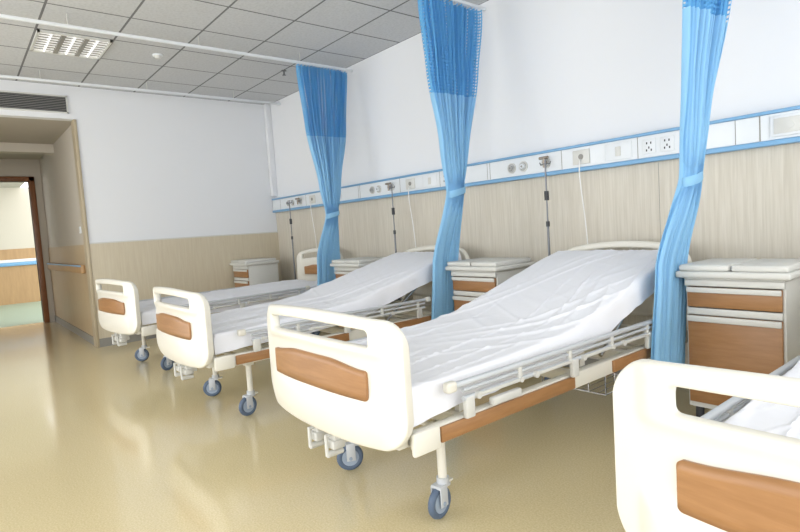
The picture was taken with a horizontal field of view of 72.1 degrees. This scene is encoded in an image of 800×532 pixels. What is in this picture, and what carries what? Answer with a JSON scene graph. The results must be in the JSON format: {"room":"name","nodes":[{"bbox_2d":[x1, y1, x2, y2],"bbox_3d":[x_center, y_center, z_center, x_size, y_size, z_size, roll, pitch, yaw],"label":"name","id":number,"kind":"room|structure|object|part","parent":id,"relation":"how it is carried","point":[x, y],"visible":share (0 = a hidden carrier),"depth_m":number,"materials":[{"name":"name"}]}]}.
{"room":"hospital room","nodes":[
{"label":"hospital room","id":0,"kind":"room"},
{"bbox_2d":[0,187,34,249],"bbox_3d":[-9.412,-0.419,12.482,6.460,2.690,0.150,-7,5,-39],"label":"wall","id":1,"kind":"structure","parent":0,"point":[16,228],"depth_m":12.77,"materials":[{"name":"paint"}]},
{"bbox_2d":[0,258,36,266],"bbox_3d":[-9.399,-0.018,12.351,6.240,0.150,0.050,-7,5,-39],"label":"handrail","id":2,"kind":"object","parent":1,"relation":"attached to","point":[17,262],"visible":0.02,"depth_m":12.76,"materials":[{"name":"plastic"}]},
{"bbox_3d":[-9.397,0.016,12.353,6.240,0.080,0.050,-7,5,-39],"label":"handrail","id":3,"kind":"part","parent":2,"relation":"part of","materials":[{"name":"plastic"}]},
{"bbox_2d":[0,248,40,305],"bbox_3d":[-9.361,0.295,12.430,6.340,1.270,0.015,-7,5,-39],"label":"trim","id":4,"kind":"structure","parent":1,"relation":"attached to","point":[18,284],"depth_m":12.81,"materials":[{"name":"laminate"}]},
{"bbox_2d":[0,159,54,321],"bbox_3d":[-7.346,-0.236,8.019,4.000,2.690,0.120,-7,5,-39],"label":"wall","id":5,"kind":"structure","parent":0,"point":[8,167],"depth_m":9.07,"materials":[{"name":"paint"}]},
{"bbox_2d":[0,176,49,322],"bbox_3d":[-6.408,-0.211,8.780,1.160,2.410,0.170,-7,5,-39],"label":"door frame","id":6,"kind":"structure","parent":5,"relation":"in","point":[32,192],"depth_m":9.04,"materials":[{"name":"brown wood"}]},
{"bbox_2d":[0,117,70,187],"bbox_3d":[-7.901,-1.625,8.490,4.000,0.080,8.210,-7,5,-39],"label":"ceiling","id":7,"kind":"structure","parent":0,"point":[12,130],"depth_m":6.98,"materials":[{"name":"white paint"}]},
{"bbox_2d":[39,125,83,247],"bbox_3d":[-4.763,-0.397,7.912,0.120,2.690,3.310,-7,5,-39],"label":"wall","id":8,"kind":"structure","parent":0,"point":[58,170],"depth_m":7.64,"materials":[{"name":"paint"}]},
{"bbox_2d":[0,142,53,154],"bbox_3d":[-5.763,-1.578,7.274,2.000,0.120,0.200,-7,5,-39],"label":"trim","id":9,"kind":"structure","parent":8,"relation":"attached to","point":[6,148],"depth_m":7.64,"materials":[{"name":"paint"}]},
{"bbox_2d":[47,263,85,273],"bbox_3d":[-4.825,0.021,7.888,0.056,0.110,2.980,-7,5,-39],"label":"handrail","id":10,"kind":"object","parent":8,"relation":"attached to","point":[74,268],"visible":1,"depth_m":7.45,"materials":[{"name":"laminate"}]},
{"bbox_2d":[48,245,92,335],"bbox_3d":[-4.774,0.333,7.929,0.014,1.235,3.290,-7,5,-39],"label":"trim","id":11,"kind":"structure","parent":8,"relation":"attached to","point":[70,290],"depth_m":7.69,"materials":[{"name":"laminate"}]},
{"bbox_2d":[54,315,93,344],"bbox_3d":[-4.748,0.899,7.961,0.012,0.100,3.290,-7,5,-39],"label":"baseboard","id":12,"kind":"structure","parent":8,"relation":"attached to","point":[79,332],"depth_m":7.69,"materials":[{"name":"grey"}]},
{"bbox_2d":[71,119,99,347],"bbox_3d":[-3.737,-0.365,6.535,0.035,2.688,0.162,-7,5,-39],"label":"trim","id":13,"kind":"structure","parent":8,"relation":"attached to","point":[73,122],"depth_m":6.49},
{"bbox_2d":[0,79,276,242],"bbox_3d":[-4.284,-0.489,6.087,6.340,3.070,0.120,-7,5,-39],"label":"wall","id":14,"kind":"structure","parent":0,"point":[154,166],"depth_m":7.04,"materials":[{"name":"paint"}]},
{"bbox_2d":[0,90,68,113],"bbox_3d":[-4.202,-1.813,6.040,0.960,0.200,0.020,-7,5,-39],"label":"air vent","id":15,"kind":"object","parent":14,"relation":"in","point":[9,100],"visible":1,"depth_m":6.13,"materials":[{"name":"grey plastic"}]},
{"bbox_2d":[99,334,156,346],"bbox_3d":[-2.651,0.807,7.342,2.434,0.100,0.012,-7,5,-39],"label":"baseboard","id":16,"kind":"structure","parent":14,"relation":"attached to","point":[104,342],"depth_m":6.78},
{"bbox_2d":[89,232,277,243],"bbox_3d":[-2.730,-0.381,7.269,2.446,0.015,0.020,-7,5,-39],"label":"trim","id":17,"kind":"structure","parent":14,"relation":"attached to","point":[261,232],"depth_m":7.15,"materials":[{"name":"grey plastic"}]},
{"bbox_2d":[89,233,281,338],"bbox_3d":[-2.691,0.241,7.316,2.446,1.235,0.014,-7,5,-39],"label":"wall paneling","id":18,"kind":"structure","parent":14,"relation":"attached to","point":[200,264],"depth_m":7.14,"materials":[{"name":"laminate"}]},
{"bbox_2d":[0,0,487,104],"bbox_3d":[-1.470,-2.001,2.502,6.460,0.080,9.190,-7,5,-39],"label":"ceiling","id":19,"kind":"structure","parent":0,"point":[337,33],"depth_m":5.21,"materials":[{"name":"tile"}]},
{"bbox_2d":[30,29,112,59],"bbox_3d":[-3.033,-2.031,5.067,0.580,0.020,0.580,-7,5,-39],"label":"recessed light","id":20,"kind":"object","parent":19,"relation":"in","point":[44,41],"visible":1,"depth_m":5.04,"materials":[{"name":"grey plastic"}]},
{"bbox_2d":[0,70,280,104],"bbox_3d":[-3.620,-2.002,5.854,5.160,0.112,0.028,-7,5,-39],"label":"track","id":21,"kind":"object","parent":19,"relation":"hanging from","point":[1,76],"visible":1,"depth_m":6.29,"materials":[{"name":"grey plastic"}]},
{"bbox_2d":[152,53,162,58],"bbox_3d":[-2.422,-2.094,5.501,0.100,0.035,0.100,-7,5,-39],"label":"smoke detector","id":22,"kind":"object","parent":19,"relation":"attached to","point":[156,55],"visible":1,"depth_m":5.48,"materials":[{"name":"grey plastic"}]},
{"bbox_2d":[0,14,352,71],"bbox_3d":[-2.525,-1.978,4.515,5.160,0.112,0.028,-7,5,-39],"label":"track","id":23,"kind":"object","parent":19,"relation":"hanging from","point":[3,16],"visible":1,"depth_m":4.84,"materials":[{"name":"grey plastic"}]},
{"bbox_2d":[296,64,346,285],"bbox_3d":[-0.745,-0.807,5.998,0.633,2.656,0.153,-7,5,-39],"label":"privacy curtain","id":24,"kind":"object","parent":23,"relation":"hanging from","point":[327,153],"visible":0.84,"depth_m":5.94,"materials":[{"name":"blue fabric"}]},
{"bbox_2d":[449,0,485,10],"bbox_3d":[-1.278,-1.951,2.990,5.160,0.112,0.028,-7,5,-39],"label":"track","id":25,"kind":"object","parent":19,"relation":"attached to","point":[462,2],"visible":1,"depth_m":4.48,"materials":[{"name":"grey plastic"}]},
{"bbox_2d":[418,0,481,319],"bbox_3d":[0.445,-0.778,4.500,0.675,2.656,0.227,-7,5,-39],"label":"privacy curtain","id":26,"kind":"object","parent":25,"relation":"hanging from","point":[453,108],"visible":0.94,"depth_m":4.41,"materials":[{"name":"blue fabric"}]},
{"bbox_3d":[-0.044,-1.925,1.480,5.160,0.112,0.028,-7,5,-39],"label":"track","id":27,"kind":"object","parent":19,"relation":"attached to","visible":0},
{"bbox_2d":[651,0,731,363],"bbox_3d":[1.637,-0.750,3.005,0.804,2.656,0.307,-7,5,-39],"label":"privacy curtain","id":28,"kind":"object","parent":27,"relation":"hanging from","point":[704,24],"visible":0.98,"depth_m":2.96,"materials":[{"name":"blue fabric"}]},
{"bbox_2d":[0,301,711,531],"bbox_3d":[-3.863,1.088,5.903,6.460,0.100,17.400,-7,5,-39],"label":"floor","id":29,"kind":"structure","parent":0,"point":[93,439],"depth_m":2.92,"materials":[{"name":"beige plastic"}]},
{"bbox_2d":[95,200,342,369],"bbox_3d":[-1.883,0.076,6.001,2.506,1.635,1.171,-8,6,-44],"label":"hospital bed","id":30,"kind":"object","parent":29,"relation":"on","point":[119,314],"visible":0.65,"depth_m":5.19,"materials":[{"name":"beige plastic"}]},
{"bbox_3d":[-2.735,0.704,5.308,0.083,0.102,0.027,-8,6,-44],"label":"crank handle","id":31,"kind":"part","parent":30,"relation":"part of","materials":[{"name":"grey plastic"}]},
{"bbox_3d":[-2.670,0.368,5.130,0.116,0.511,1.031,-8,6,-44],"label":"footboard","id":32,"kind":"part","parent":30,"relation":"part of","materials":[{"name":"beige plastic"}]},
{"bbox_3d":[-2.636,0.704,5.208,0.083,0.102,0.027,-8,6,-44],"label":"crank handle","id":33,"kind":"part","parent":30,"relation":"part of","materials":[{"name":"grey plastic"}]},
{"bbox_3d":[-2.629,0.701,5.631,0.060,0.250,0.056,-8,6,-44],"label":"leg","id":34,"kind":"part","parent":30,"relation":"part of","materials":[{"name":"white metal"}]},
{"bbox_3d":[-1.802,0.420,5.992,2.350,0.170,0.954,-8,6,-44],"label":"bed frame","id":35,"kind":"part","parent":30,"relation":"part of","materials":[{"name":"beige metal"}]},
{"bbox_3d":[-2.283,0.309,6.213,1.600,0.022,0.024,-8,6,-44],"label":"guard rail","id":36,"kind":"part","parent":30,"relation":"part of","materials":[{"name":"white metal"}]},
{"bbox_3d":[-1.696,0.369,5.386,0.289,0.071,0.032,-8,6,-44],"label":"rail post","id":37,"kind":"part","parent":30,"relation":"part of","materials":[{"name":"grey plastic"}]},
{"bbox_2d":[139,279,316,324],"bbox_3d":[-1.818,0.357,5.975,2.225,0.171,0.912,-8,6,-44],"label":"mattress","id":38,"kind":"object","parent":30,"relation":"on","point":[147,308],"visible":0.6,"depth_m":5.77,"materials":[{"name":"white fabric"}]},
{"bbox_3d":[-1.582,0.314,5.506,1.600,0.022,0.024,-8,6,-44],"label":"guard rail","id":39,"kind":"part","parent":30,"relation":"part of","materials":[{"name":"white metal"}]},
{"bbox_3d":[-1.441,0.334,5.638,0.289,0.071,0.032,-8,6,-44],"label":"rail post","id":40,"kind":"part","parent":30,"relation":"part of","materials":[{"name":"grey plastic"}]},
{"bbox_3d":[-1.187,0.300,5.891,0.289,0.071,0.032,-8,6,-44],"label":"rail post","id":41,"kind":"part","parent":30,"relation":"part of","materials":[{"name":"grey plastic"}]},
{"bbox_3d":[-0.978,0.031,6.806,0.092,0.516,0.917,-8,6,-44],"label":"headboard","id":42,"kind":"part","parent":30,"relation":"part of","materials":[{"name":"beige plastic"}]},
{"bbox_2d":[229,258,278,286],"bbox_3d":[-1.964,0.350,7.527,0.485,0.894,0.540,-7,5,-39],"label":"base cabinet","id":43,"kind":"object","parent":29,"relation":"on","point":[253,271],"visible":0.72,"depth_m":7.34,"materials":[{"name":"grey plastic"}]},
{"bbox_3d":[-2.148,0.061,7.371,0.012,0.029,0.446,-7,5,-39],"label":"drawer handle","id":44,"kind":"part","parent":43,"relation":"part of","materials":[{"name":"grey plastic"}]},
{"bbox_2d":[233,266,247,268],"bbox_3d":[-2.140,0.023,7.377,0.023,0.035,0.470,-7,5,-39],"label":"shelf","id":45,"kind":"object","parent":43,"relation":"attached to","point":[234,267],"depth_m":7.35,"materials":[{"name":"grey plastic"}]},
{"bbox_3d":[-2.139,0.217,7.381,0.014,0.033,0.446,-7,5,-39],"label":"door handle","id":46,"kind":"part","parent":43,"relation":"part of","materials":[{"name":"grey plastic"}]},
{"bbox_3d":[-2.134,0.099,7.384,0.020,0.108,0.446,-7,5,-39],"label":"drawer","id":47,"kind":"part","parent":43,"relation":"part of","materials":[{"name":"brown wood"}]},
{"bbox_3d":[-2.111,0.440,7.408,0.020,0.484,0.446,-7,5,-39],"label":"door","id":48,"kind":"part","parent":43,"relation":"part of","materials":[{"name":"brown wood"}]},
{"bbox_2d":[231,258,259,262],"bbox_3d":[-2.084,-0.079,7.591,0.430,0.034,0.251,-7,5,-39],"label":"tray","id":49,"kind":"object","parent":43,"relation":"on","point":[232,261],"depth_m":7.49,"materials":[{"name":"grey plastic"}]},
{"bbox_3d":[-1.989,-0.038,7.500,0.485,0.046,0.540,-7,5,-39],"label":"panel","id":50,"kind":"part","parent":43,"relation":"part of","materials":[{"name":"grey plastic"}]},
{"bbox_2d":[238,258,275,262],"bbox_3d":[-1.918,-0.075,7.388,0.430,0.034,0.251,-7,5,-39],"label":"tray","id":51,"kind":"object","parent":43,"relation":"on","point":[261,260],"depth_m":7.31,"materials":[{"name":"grey plastic"}]},
{"bbox_2d":[153,184,469,415],"bbox_3d":[-0.639,0.102,4.499,2.506,1.635,1.171,-7,5,-39],"label":"hospital bed","id":52,"kind":"object","parent":29,"relation":"on","point":[184,335],"visible":0.6,"depth_m":3.69,"materials":[{"name":"beige plastic"}]},
{"bbox_3d":[-1.558,0.727,3.893,0.083,0.102,0.027,-7,5,-39],"label":"crank handle","id":53,"kind":"part","parent":52,"relation":"part of","materials":[{"name":"grey plastic"}]},
{"bbox_3d":[-1.508,0.393,3.708,0.116,0.511,1.031,-7,5,-39],"label":"footboard","id":54,"kind":"part","parent":52,"relation":"part of","materials":[{"name":"beige plastic"}]},
{"bbox_3d":[-1.469,0.729,3.785,0.083,0.102,0.027,-7,5,-39],"label":"crank handle","id":55,"kind":"part","parent":52,"relation":"part of","materials":[{"name":"grey plastic"}]},
{"bbox_3d":[-1.422,0.723,4.205,0.060,0.250,0.056,-7,5,-39],"label":"leg","id":56,"kind":"part","parent":52,"relation":"part of","materials":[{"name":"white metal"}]},
{"bbox_3d":[-1.018,0.732,3.712,0.060,0.250,0.056,-7,5,-39],"label":"leg","id":57,"kind":"part","parent":52,"relation":"part of","materials":[{"name":"white metal"}]},
{"bbox_3d":[-0.792,0.433,3.644,0.289,0.071,0.032,-7,5,-39],"label":"rail post","id":58,"kind":"part","parent":52,"relation":"part of","materials":[{"name":"grey plastic"}]},
{"bbox_3d":[-0.705,0.556,3.746,0.860,0.060,0.012,-7,5,-39],"label":"panel","id":59,"kind":"part","parent":52,"relation":"part of","materials":[{"name":"brown wood"}]},
{"bbox_3d":[-0.561,0.447,4.484,2.350,0.170,0.954,-7,5,-39],"label":"bed frame","id":60,"kind":"part","parent":52,"relation":"part of","materials":[{"name":"beige metal"}]},
{"bbox_3d":[-0.514,0.399,3.871,0.289,0.071,0.032,-7,5,-39],"label":"rail post","id":61,"kind":"part","parent":52,"relation":"part of","materials":[{"name":"grey plastic"}]},
{"bbox_2d":[211,252,460,354],"bbox_3d":[-0.591,0.204,4.455,2.225,0.486,0.907,-7,5,-39],"label":"mattress","id":62,"kind":"object","parent":52,"relation":"on","point":[385,280],"visible":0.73,"depth_m":4.36,"materials":[{"name":"white fabric"}]},
{"bbox_3d":[-0.389,0.345,3.978,1.600,0.022,0.024,-7,5,-39],"label":"guard rail","id":63,"kind":"part","parent":52,"relation":"part of","materials":[{"name":"white metal"}]},
{"bbox_3d":[-0.236,0.365,4.097,0.289,0.071,0.032,-7,5,-39],"label":"rail post","id":64,"kind":"part","parent":52,"relation":"part of","materials":[{"name":"grey plastic"}]},
{"bbox_3d":[0.042,0.331,4.324,0.289,0.071,0.032,-7,5,-39],"label":"rail post","id":65,"kind":"part","parent":52,"relation":"part of","materials":[{"name":"grey plastic"}]},
{"bbox_3d":[0.182,0.447,4.469,0.760,0.060,0.012,-7,5,-39],"label":"panel","id":66,"kind":"part","parent":52,"relation":"part of","materials":[{"name":"brown wood"}]},
{"bbox_3d":[0.339,0.058,5.213,0.092,0.516,0.917,-7,5,-39],"label":"headboard","id":67,"kind":"part","parent":52,"relation":"part of","materials":[{"name":"beige plastic"}]},
{"bbox_2d":[330,257,396,328],"bbox_3d":[-0.374,0.363,5.882,0.485,0.894,0.540,-7,5,-39],"label":"base cabinet","id":68,"kind":"object","parent":29,"relation":"on","point":[343,267],"visible":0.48,"depth_m":5.72,"materials":[{"name":"grey plastic"}]},
{"bbox_3d":[-0.544,0.112,5.739,0.020,0.108,0.446,-7,5,-39],"label":"drawer","id":69,"kind":"part","parent":68,"relation":"part of","materials":[{"name":"brown wood"}]},
{"bbox_3d":[-0.559,0.074,5.726,0.012,0.029,0.446,-7,5,-39],"label":"drawer handle","id":70,"kind":"part","parent":68,"relation":"part of","materials":[{"name":"grey plastic"}]},
{"bbox_2d":[334,267,358,270],"bbox_3d":[-0.551,0.036,5.732,0.023,0.035,0.470,-7,5,-39],"label":"shelf","id":71,"kind":"object","parent":68,"relation":"attached to","point":[336,268],"depth_m":5.73,"materials":[{"name":"grey plastic"}]},
{"bbox_2d":[331,257,370,262],"bbox_3d":[-0.495,-0.066,5.946,0.430,0.034,0.251,-7,5,-39],"label":"tray","id":72,"kind":"object","parent":68,"relation":"on","point":[338,260],"depth_m":5.85,"materials":[{"name":"grey plastic"}]},
{"bbox_3d":[-0.399,-0.025,5.854,0.485,0.046,0.540,-7,5,-39],"label":"panel","id":73,"kind":"part","parent":68,"relation":"part of","materials":[{"name":"grey plastic"}]},
{"bbox_2d":[345,257,383,263],"bbox_3d":[-0.328,-0.062,5.742,0.430,0.034,0.251,-7,5,-39],"label":"tray","id":74,"kind":"object","parent":68,"relation":"on","point":[369,260],"depth_m":5.62,"materials":[{"name":"grey plastic"}]},
{"bbox_2d":[267,159,691,519],"bbox_3d":[0.548,0.127,3.047,2.506,1.635,1.171,-7,5,-39],"label":"hospital bed","id":75,"kind":"object","parent":29,"relation":"on","point":[350,394],"visible":0.56,"depth_m":2.19,"materials":[{"name":"beige plastic"}]},
{"bbox_3d":[-0.371,0.753,2.442,0.083,0.102,0.027,-7,5,-39],"label":"crank handle","id":76,"kind":"part","parent":75,"relation":"part of","materials":[{"name":"grey plastic"}]},
{"bbox_3d":[-0.283,0.755,2.334,0.083,0.102,0.027,-7,5,-39],"label":"crank handle","id":77,"kind":"part","parent":75,"relation":"part of","materials":[{"name":"grey plastic"}]},
{"bbox_3d":[-0.322,0.419,2.257,0.116,0.511,1.031,-7,5,-39],"label":"footboard","id":78,"kind":"part","parent":75,"relation":"part of","materials":[{"name":"beige plastic"}]},
{"bbox_3d":[0.167,0.357,3.298,1.600,0.022,0.024,-7,5,-39],"label":"guard rail","id":79,"kind":"part","parent":75,"relation":"part of","materials":[{"name":"white metal"}]},
{"bbox_3d":[0.168,0.758,2.260,0.060,0.250,0.056,-7,5,-39],"label":"leg","id":80,"kind":"part","parent":75,"relation":"part of","materials":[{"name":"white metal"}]},
{"bbox_3d":[0.395,0.459,2.193,0.289,0.071,0.032,-7,5,-39],"label":"rail post","id":81,"kind":"part","parent":75,"relation":"part of","materials":[{"name":"grey plastic"}]},
{"bbox_2d":[351,249,657,426],"bbox_3d":[0.595,0.237,3.006,2.226,0.495,0.911,-7,5,-39],"label":"mattress","id":82,"kind":"object","parent":75,"relation":"on","point":[565,298],"visible":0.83,"depth_m":2.88,"materials":[{"name":"white fabric"}]},
{"bbox_3d":[0.482,0.581,2.294,0.860,0.060,0.012,-7,5,-39],"label":"panel","id":83,"kind":"part","parent":75,"relation":"part of","materials":[{"name":"brown wood"}]},
{"bbox_3d":[0.625,0.472,3.032,2.350,0.170,0.954,-7,5,-39],"label":"bed frame","id":84,"kind":"part","parent":75,"relation":"part of","materials":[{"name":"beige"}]},
{"bbox_3d":[0.673,0.425,2.419,0.289,0.071,0.032,-7,5,-39],"label":"rail post","id":85,"kind":"part","parent":75,"relation":"part of","materials":[{"name":"grey plastic"}]},
{"bbox_3d":[0.798,0.371,2.527,1.600,0.022,0.024,-7,5,-39],"label":"guard rail","id":86,"kind":"part","parent":75,"relation":"part of","materials":[{"name":"white metal"}]},
{"bbox_3d":[0.951,0.391,2.646,0.289,0.071,0.032,-7,5,-39],"label":"rail post","id":87,"kind":"part","parent":75,"relation":"part of","materials":[{"name":"grey plastic"}]},
{"bbox_3d":[1.525,0.084,3.761,0.092,0.516,0.917,-7,5,-39],"label":"headboard","id":88,"kind":"part","parent":75,"relation":"part of","materials":[{"name":"beige plastic"}]},
{"bbox_3d":[1.369,0.472,3.018,0.760,0.060,0.012,-7,5,-39],"label":"panel","id":89,"kind":"part","parent":75,"relation":"part of","materials":[{"name":"brown wood"}]},
{"bbox_3d":[1.228,0.357,2.872,0.289,0.071,0.032,-7,5,-39],"label":"rail post","id":90,"kind":"part","parent":75,"relation":"part of","materials":[{"name":"grey plastic"}]},
{"bbox_2d":[445,257,535,310],"bbox_3d":[0.746,0.393,4.434,0.485,0.894,0.540,-7,5,-39],"label":"base cabinet","id":91,"kind":"object","parent":29,"relation":"on","point":[472,278],"visible":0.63,"depth_m":4.27,"materials":[{"name":"grey plastic"}]},
{"bbox_3d":[0.570,0.260,4.288,0.014,0.033,0.446,-7,5,-39],"label":"door handle","id":92,"kind":"part","parent":91,"relation":"part of","materials":[{"name":"grey plastic"}]},
{"bbox_3d":[0.598,0.483,4.315,0.020,0.484,0.446,-7,5,-39],"label":"door","id":93,"kind":"part","parent":91,"relation":"part of","materials":[{"name":"brown wood"}]},
{"bbox_3d":[0.561,0.104,4.278,0.012,0.029,0.446,-7,5,-39],"label":"drawer handle","id":94,"kind":"part","parent":91,"relation":"part of","materials":[{"name":"grey plastic"}]},
{"bbox_2d":[451,272,496,277],"bbox_3d":[0.569,0.066,4.284,0.023,0.035,0.470,-7,5,-39],"label":"shelf","id":95,"kind":"object","parent":91,"relation":"attached to","point":[468,274],"depth_m":4.26,"materials":[{"name":"grey plastic"}]},
{"bbox_3d":[0.576,0.142,4.290,0.020,0.108,0.446,-7,5,-39],"label":"drawer","id":96,"kind":"part","parent":91,"relation":"part of","materials":[{"name":"brown wood"}]},
{"bbox_2d":[447,257,503,265],"bbox_3d":[0.625,-0.036,4.497,0.430,0.034,0.251,-7,5,-39],"label":"tray","id":97,"kind":"object","parent":91,"relation":"on","point":[468,262],"depth_m":4.42,"materials":[{"name":"grey plastic"}]},
{"bbox_3d":[0.721,0.005,4.407,0.485,0.046,0.540,-7,5,-39],"label":"panel","id":98,"kind":"part","parent":91,"relation":"part of","materials":[{"name":"grey plastic"}]},
{"bbox_2d":[471,258,530,266],"bbox_3d":[0.791,-0.032,4.294,0.430,0.034,0.251,-7,5,-39],"label":"tray","id":99,"kind":"object","parent":91,"relation":"on","point":[497,262],"depth_m":4.21,"materials":[{"name":"grey plastic"}]},
{"bbox_2d":[613,355,799,531],"bbox_3d":[1.681,0.152,1.662,2.506,1.635,1.171,-7,5,-39],"label":"hospital bed","id":100,"kind":"object","parent":29,"relation":"on","point":[676,471],"visible":0.98,"depth_m":1.09,"materials":[{"name":"beige plastic"}]},
{"bbox_3d":[0.890,0.470,1.587,0.289,0.071,0.032,-7,5,-39],"label":"rail post","id":101,"kind":"part","parent":100,"relation":"part of","materials":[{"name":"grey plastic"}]},
{"bbox_3d":[1.300,0.382,1.912,1.600,0.022,0.024,-7,5,-39],"label":"guard rail","id":102,"kind":"part","parent":100,"relation":"part of","materials":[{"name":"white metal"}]},
{"bbox_2d":[724,360,799,438],"bbox_3d":[1.731,0.259,1.616,2.225,0.493,0.908,-7,5,-39],"label":"mattress","id":103,"kind":"object","parent":100,"relation":"on","point":[779,419],"visible":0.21,"depth_m":1.48,"materials":[{"name":"white fabric"}]},
{"bbox_2d":[675,258,799,416],"bbox_3d":[1.895,0.420,2.997,0.485,0.894,0.540,-7,5,-39],"label":"base cabinet","id":104,"kind":"object","parent":29,"relation":"on","point":[743,314],"visible":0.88,"depth_m":2.83,"materials":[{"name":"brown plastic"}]},
{"bbox_2d":[679,258,757,271],"bbox_3d":[1.774,-0.008,3.061,0.430,0.034,0.251,-7,5,-39],"label":"tray","id":105,"kind":"object","parent":104,"relation":"on","point":[713,264],"depth_m":2.97,"materials":[{"name":"grey plastic"}]},
{"bbox_3d":[1.710,0.131,2.841,0.012,0.029,0.446,-7,5,-39],"label":"drawer handle","id":106,"kind":"part","parent":104,"relation":"part of","materials":[{"name":"grey plastic"}]},
{"bbox_3d":[1.719,0.287,2.851,0.014,0.033,0.446,-7,5,-39],"label":"door handle","id":107,"kind":"part","parent":104,"relation":"part of","materials":[{"name":"grey plastic"}]},
{"bbox_2d":[684,279,785,289],"bbox_3d":[1.718,0.093,2.847,0.023,0.035,0.470,-7,5,-39],"label":"shelf","id":108,"kind":"object","parent":104,"relation":"attached to","point":[713,284],"depth_m":2.83,"materials":[{"name":"grey plastic"}]},
{"bbox_3d":[1.725,0.169,2.853,0.020,0.108,0.446,-7,5,-39],"label":"drawer","id":109,"kind":"part","parent":104,"relation":"part of","materials":[{"name":"brown wood"}]},
{"bbox_3d":[1.747,0.510,2.878,0.020,0.484,0.446,-7,5,-39],"label":"door","id":110,"kind":"part","parent":104,"relation":"part of","materials":[{"name":"brown wood"}]},
{"bbox_3d":[1.870,0.032,2.970,0.485,0.046,0.540,-7,5,-39],"label":"panel","id":111,"kind":"part","parent":104,"relation":"part of","materials":[{"name":"grey plastic"}]},
{"bbox_2d":[731,258,799,272],"bbox_3d":[1.941,-0.005,2.857,0.430,0.034,0.251,-7,5,-39],"label":"tray","id":112,"kind":"object","parent":104,"relation":"on","point":[764,265],"depth_m":2.76,"materials":[{"name":"grey plastic"}]},
{"bbox_2d":[270,0,799,197],"bbox_3d":[1.078,-0.734,4.608,0.120,3.070,9.190,-7,5,-39],"label":"wall","id":113,"kind":"structure","parent":0,"point":[553,74],"depth_m":4.27,"materials":[{"name":"paint"}]},
{"bbox_2d":[263,104,277,196],"bbox_3d":[-1.863,-1.661,7.916,0.080,1.310,0.080,-7,5,-39],"label":"trim","id":114,"kind":"structure","parent":113,"relation":"attached to","point":[267,108],"depth_m":7.88,"materials":[{"name":"paint"}]},
{"bbox_2d":[337,325,686,388],"bbox_3d":[1.155,0.753,4.611,0.012,0.100,9.056,-7,5,-39],"label":"baseboard","id":115,"kind":"structure","parent":113,"relation":"attached to","point":[589,360],"depth_m":4.22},
{"bbox_2d":[272,105,799,247],"bbox_3d":[1.011,-0.310,4.535,0.126,1.198,8.950,-7,5,-39],"label":"medical wall panel","id":116,"kind":"object","parent":113,"relation":"attached to","point":[781,126],"visible":0.86,"depth_m":4.02,"materials":[{"name":"grey plastic"}]},
{"bbox_3d":[-1.080,-0.300,7.108,0.083,1.084,0.026,-3,4,5],"label":"call cord","id":117,"kind":"part","parent":116,"relation":"part of","materials":[{"name":"white plastic"}]},
{"bbox_3d":[0.154,-0.273,5.598,0.083,1.084,0.026,-3,4,5],"label":"call cord","id":118,"kind":"part","parent":116,"relation":"part of","materials":[{"name":"white plastic"}]},
{"bbox_3d":[0.289,-0.828,5.351,0.005,0.115,0.200,-7,5,-39],"label":"switch panel","id":119,"kind":"part","parent":116,"relation":"part of","materials":[{"name":"white plastic"}]},
{"bbox_2d":[507,163,515,172],"bbox_3d":[0.927,-0.811,4.568,0.009,0.084,0.084,-7,5,-39],"label":"outlet","id":120,"kind":"object","parent":116,"relation":"attached to","point":[511,167],"depth_m":4.55,"materials":[{"name":"grey plastic"}]},
{"bbox_2d":[519,161,527,171],"bbox_3d":[1.003,-0.810,4.475,0.009,0.084,0.084,-7,5,-39],"label":"outlet","id":121,"kind":"object","parent":116,"relation":"attached to","point":[523,165],"depth_m":4.46,"materials":[{"name":"plastic"}]},
{"bbox_3d":[1.388,-0.246,4.089,0.083,1.084,0.026,-3,4,5],"label":"call cord","id":122,"kind":"part","parent":116,"relation":"part of","materials":[{"name":"white plastic"}]},
{"bbox_2d":[615,146,620,155],"bbox_3d":[1.520,-0.801,3.838,0.004,0.065,0.040,-7,5,-39],"label":"light switch","id":123,"kind":"object","parent":116,"relation":"attached to","point":[617,148],"depth_m":3.84,"materials":[{"name":"grey plastic"}]},
{"bbox_3d":[1.524,-0.801,3.841,0.005,0.115,0.200,-7,5,-39],"label":"switch panel","id":124,"kind":"part","parent":116,"relation":"part of","materials":[{"name":"white plastic"}]},
{"bbox_2d":[642,138,655,153],"bbox_3d":[1.662,-0.798,3.670,0.007,0.095,0.090,-7,5,-39],"label":"power socket","id":125,"kind":"object","parent":116,"relation":"attached to","point":[648,144],"depth_m":3.67,"materials":[{"name":"plastic"}]},
{"bbox_2d":[660,135,674,151],"bbox_3d":[1.738,-0.796,3.577,0.007,0.095,0.090,-7,5,-39],"label":"power socket","id":126,"kind":"object","parent":116,"relation":"attached to","point":[667,142],"depth_m":3.57,"materials":[{"name":"plastic"}]},
{"bbox_2d":[276,143,799,363],"bbox_3d":[1.114,0.040,4.574,0.014,1.530,9.070,-7,5,-39],"label":"wainscoting","id":127,"kind":"structure","parent":113,"relation":"attached to","point":[749,207],"depth_m":4.09,"materials":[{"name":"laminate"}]},
{"bbox_2d":[658,163,660,241],"bbox_3d":[1.146,-0.003,4.515,0.001,1.420,6.002,-7,5,-39],"label":"trim","id":128,"kind":"structure","parent":113,"relation":"attached to","point":[658,163],"depth_m":3.71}
]}

